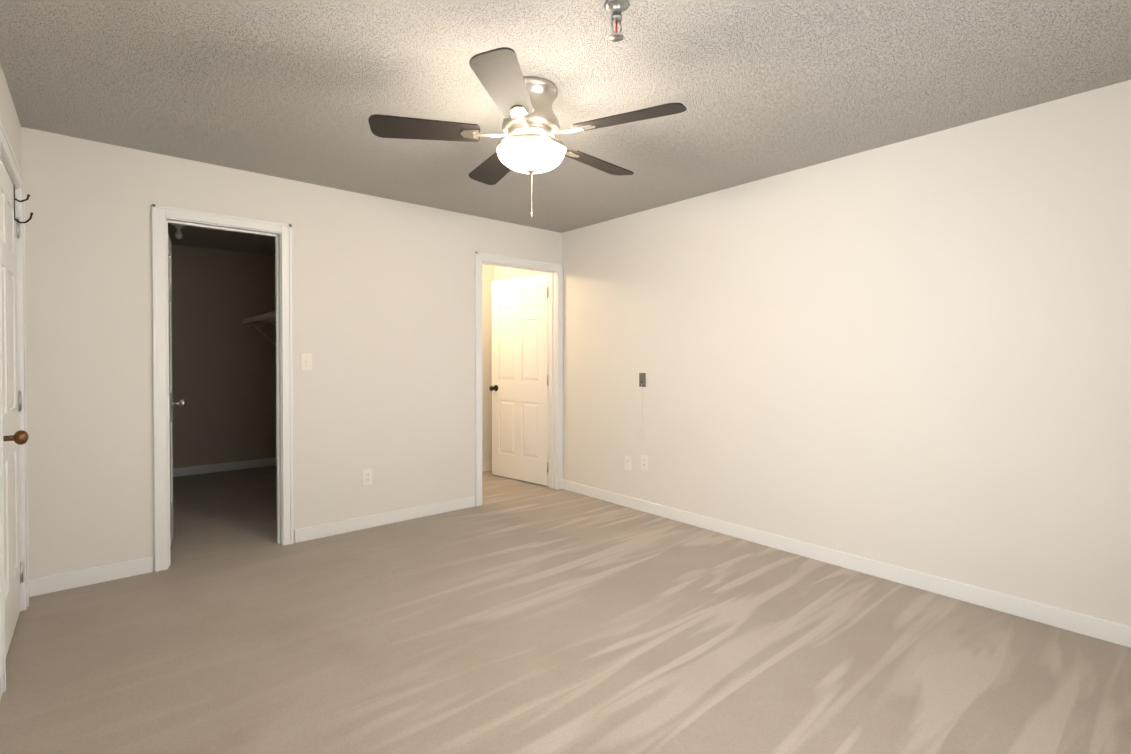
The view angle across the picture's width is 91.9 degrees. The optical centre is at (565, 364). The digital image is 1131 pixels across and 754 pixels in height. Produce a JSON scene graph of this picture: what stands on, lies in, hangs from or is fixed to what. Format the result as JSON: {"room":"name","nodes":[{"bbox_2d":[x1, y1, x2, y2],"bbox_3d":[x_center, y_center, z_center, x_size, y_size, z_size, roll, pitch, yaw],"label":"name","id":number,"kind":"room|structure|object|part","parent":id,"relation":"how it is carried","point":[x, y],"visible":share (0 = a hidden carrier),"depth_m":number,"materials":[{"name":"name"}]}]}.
{"room":"empty bedroom","nodes":[
{"label":"empty bedroom","id":0,"kind":"room"},
{"bbox_2d":[0,63,20,169],"bbox_3d":[-1.367,0.012,1.063,0.120,2.440,4.570,-1,1,-41],"label":"wall","id":1,"kind":"structure","parent":0,"point":[10,121],"depth_m":2.44,"materials":[{"name":"paint"}]},
{"bbox_2d":[0,671,1,700],"bbox_3d":[-1.007,1.191,0.760,0.014,0.090,3.322,-1,1,-41],"label":"baseboard","id":2,"kind":"structure","parent":1,"relation":"attached to","point":[0,671],"depth_m":2.00,"materials":[{"name":"white wood"}]},
{"bbox_2d":[0,119,28,692],"bbox_3d":[-2.448,0.150,2.338,0.141,2.138,0.946,-1,1,-41],"label":"trim","id":3,"kind":"structure","parent":1,"relation":"attached to","point":[10,162],"depth_m":2.68,"materials":[{"name":"white wood"}]},
{"bbox_2d":[0,158,32,656],"bbox_3d":[-2.429,0.182,2.359,0.202,2.050,0.813,-1,1,-41],"label":"door","id":4,"kind":"structure","parent":1,"relation":"in","point":[14,437],"depth_m":2.44,"materials":[{"name":"white wood"}]},
{"bbox_2d":[171,244,274,467],"bbox_3d":[-3.966,-0.039,5.943,1.380,2.440,0.120,-1,1,-41],"label":"wall","id":5,"kind":"structure","parent":0,"point":[223,371],"depth_m":6.01,"materials":[{"name":"beige paint"}]},
{"bbox_2d":[173,458,271,476],"bbox_3d":[-3.919,1.136,5.908,1.350,0.090,0.014,-1,1,-41],"label":"baseboard","id":6,"kind":"structure","parent":5,"relation":"attached to","point":[193,470],"depth_m":6.01,"materials":[{"name":"white wood"}]},
{"bbox_2d":[271,255,275,457],"bbox_3d":[-2.416,-0.033,5.344,0.150,2.440,3.050,-1,1,-41],"label":"wall","id":7,"kind":"structure","parent":0,"point":[273,286],"depth_m":6.34,"materials":[{"name":"beige paint"}]},
{"bbox_2d":[243,311,275,344],"bbox_3d":[-2.586,-0.341,5.175,0.322,0.306,2.823,-1,1,-41],"label":"wire closet shelf","id":8,"kind":"object","parent":7,"relation":"attached to","point":[269,317],"visible":0.31,"depth_m":5.69,"materials":[{"name":"white metal"}]},
{"bbox_2d":[272,458,276,466],"bbox_3d":[-2.439,1.143,5.257,0.014,0.090,2.930,-1,1,-41],"label":"baseboard","id":9,"kind":"structure","parent":7,"relation":"attached to","point":[274,463],"depth_m":6.33,"materials":[{"name":"white wood"}]},
{"bbox_2d":[21,127,561,579],"bbox_3d":[-1.462,-0.019,4.073,3.900,2.440,0.120,-1,1,-41],"label":"wall","id":10,"kind":"structure","parent":0,"point":[383,311],"depth_m":3.62,"materials":[{"name":"paint"}]},
{"bbox_2d":[29,557,152,596],"bbox_3d":[-2.599,1.167,3.004,0.527,0.090,0.040,-1,1,-41],"label":"baseboard","id":11,"kind":"structure","parent":10,"relation":"attached to","point":[74,579],"depth_m":3.00,"materials":[{"name":"white wood"}]},
{"bbox_2d":[168,234,186,546],"bbox_3d":[-2.608,0.170,3.570,0.203,2.048,0.613,0,1,-33],"label":"closet door","id":12,"kind":"structure","parent":10,"relation":"in","point":[181,403],"depth_m":3.74,"materials":[{"name":"white wood"}]},
{"bbox_2d":[152,204,293,571],"bbox_3d":[-2.153,0.138,3.467,0.746,2.138,0.141,-1,1,-41],"label":"trim","id":13,"kind":"structure","parent":10,"relation":"attached to","point":[164,216],"depth_m":3.34,"materials":[{"name":"white wood"}]},
{"bbox_2d":[301,354,311,370],"bbox_3d":[-1.763,-0.016,3.725,0.070,0.115,0.017,-1,1,-41],"label":"light switch","id":14,"kind":"object","parent":10,"relation":"attached to","point":[306,361],"visible":1,"depth_m":3.73,"materials":[{"name":"white plastic"}]},
{"bbox_2d":[363,469,371,484],"bbox_3d":[-1.451,0.826,4.008,0.070,0.115,0.008,-1,1,-41],"label":"outlet","id":15,"kind":"object","parent":10,"relation":"attached to","point":[367,476],"visible":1,"depth_m":4.00,"materials":[{"name":"white plastic"}]},
{"bbox_2d":[294,496,474,542],"bbox_3d":[-1.296,1.155,4.141,1.399,0.090,0.014,-1,1,-41],"label":"baseboard","id":16,"kind":"structure","parent":10,"relation":"attached to","point":[339,527],"depth_m":4.06,"materials":[{"name":"white wood"}]},
{"bbox_2d":[489,274,547,485],"bbox_3d":[-0.464,0.149,5.551,0.823,2.048,0.203,1,1,41],"label":"hall door","id":17,"kind":"structure","parent":10,"relation":"in","point":[518,388],"depth_m":5.52,"materials":[{"name":"white wood"}]},
{"bbox_2d":[475,252,562,505],"bbox_3d":[-0.432,0.122,4.947,0.956,2.138,0.141,-1,1,-41],"label":"trim","id":18,"kind":"structure","parent":10,"relation":"attached to","point":[554,271],"depth_m":5.17,"materials":[{"name":"white wood"}]},
{"bbox_2d":[482,264,493,462],"bbox_3d":[-1.463,-0.036,5.616,1.650,2.440,0.120,-1,1,-41],"label":"wall","id":19,"kind":"structure","parent":0,"point":[487,275],"depth_m":6.05,"materials":[{"name":"paint"}]},
{"bbox_2d":[482,462,491,471],"bbox_3d":[-1.419,1.140,5.577,1.650,0.090,0.014,-1,1,-41],"label":"baseboard","id":20,"kind":"structure","parent":19,"relation":"attached to","point":[485,466],"depth_m":6.04,"materials":[{"name":"white"}]},
{"bbox_2d":[0,466,1130,753],"bbox_3d":[-0.967,1.256,3.511,3.900,0.100,7.740,-1,1,-41],"label":"floor","id":21,"kind":"structure","parent":0,"point":[512,616],"depth_m":2.32,"materials":[{"name":"carpet"}]},
{"bbox_2d":[0,0,1130,254],"bbox_3d":[-0.967,-1.283,3.484,3.900,0.100,7.740,-1,1,-41],"label":"ceiling","id":22,"kind":"structure","parent":0,"point":[300,90],"depth_m":2.35,"materials":[{"name":"white paint"}]},
{"bbox_2d":[170,223,186,238],"bbox_3d":[-3.431,-1.178,4.848,0.120,0.140,0.120,-1,1,-41],"label":"holder","id":23,"kind":"object","parent":22,"relation":"attached to","point":[178,234],"visible":0.85,"depth_m":4.83,"materials":[{"name":"white"}]},
{"bbox_2d":[368,47,685,217],"bbox_3d":[-0.136,-0.938,2.469,1.298,0.568,1.322,-1,1,-41],"label":"fan","id":24,"kind":"object","parent":22,"relation":"hanging from","point":[529,143],"visible":1,"depth_m":2.32,"materials":[{"name":"brown wood"}]},
{"bbox_3d":[-0.153,-0.910,2.433,0.300,0.088,0.300,-1,1,-41],"label":"lamp shade","id":25,"kind":"part","parent":24,"relation":"part of","materials":[{"name":"white glass"}]},
{"bbox_2d":[604,0,628,41],"bbox_3d":[0.172,-1.159,1.845,0.086,0.114,0.086,-1,1,-41],"label":"sprinkler","id":26,"kind":"object","parent":22,"relation":"attached to","point":[616,8],"visible":1,"depth_m":1.83,"materials":[{"name":"silver metal"}]},
{"bbox_2d":[494,80,1130,625],"bbox_3d":[1.079,-0.019,4.016,0.120,2.440,5.860,-1,1,-41],"label":"wall","id":27,"kind":"structure","parent":0,"point":[914,354],"depth_m":3.03,"materials":[{"name":"paint"}]},
{"bbox_2d":[625,456,630,469],"bbox_3d":[0.522,0.825,4.575,0.008,0.115,0.070,-1,1,-41],"label":"outlet","id":28,"kind":"object","parent":27,"relation":"attached to","point":[627,462],"visible":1,"depth_m":4.57,"materials":[{"name":"white plastic"}]},
{"bbox_2d":[639,373,645,386],"bbox_3d":[0.624,0.127,4.444,0.014,0.112,0.060,-1,1,-41],"label":"phone jack","id":29,"kind":"object","parent":27,"relation":"attached to","point":[642,379],"visible":1,"depth_m":4.44,"materials":[{"name":"grey"}]},
{"bbox_2d":[641,455,647,469],"bbox_3d":[0.640,0.797,4.438,0.008,0.115,0.070,-1,1,-41],"label":"outlet","id":30,"kind":"object","parent":27,"relation":"attached to","point":[644,462],"visible":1,"depth_m":4.43,"materials":[{"name":"white plastic"}]},
{"bbox_2d":[562,480,1130,647],"bbox_3d":[1.410,1.161,3.541,0.014,0.090,4.450,-1,1,-41],"label":"baseboard","id":31,"kind":"structure","parent":27,"relation":"attached to","point":[1104,630],"depth_m":3.03,"materials":[{"name":"white wood"}]}
]}

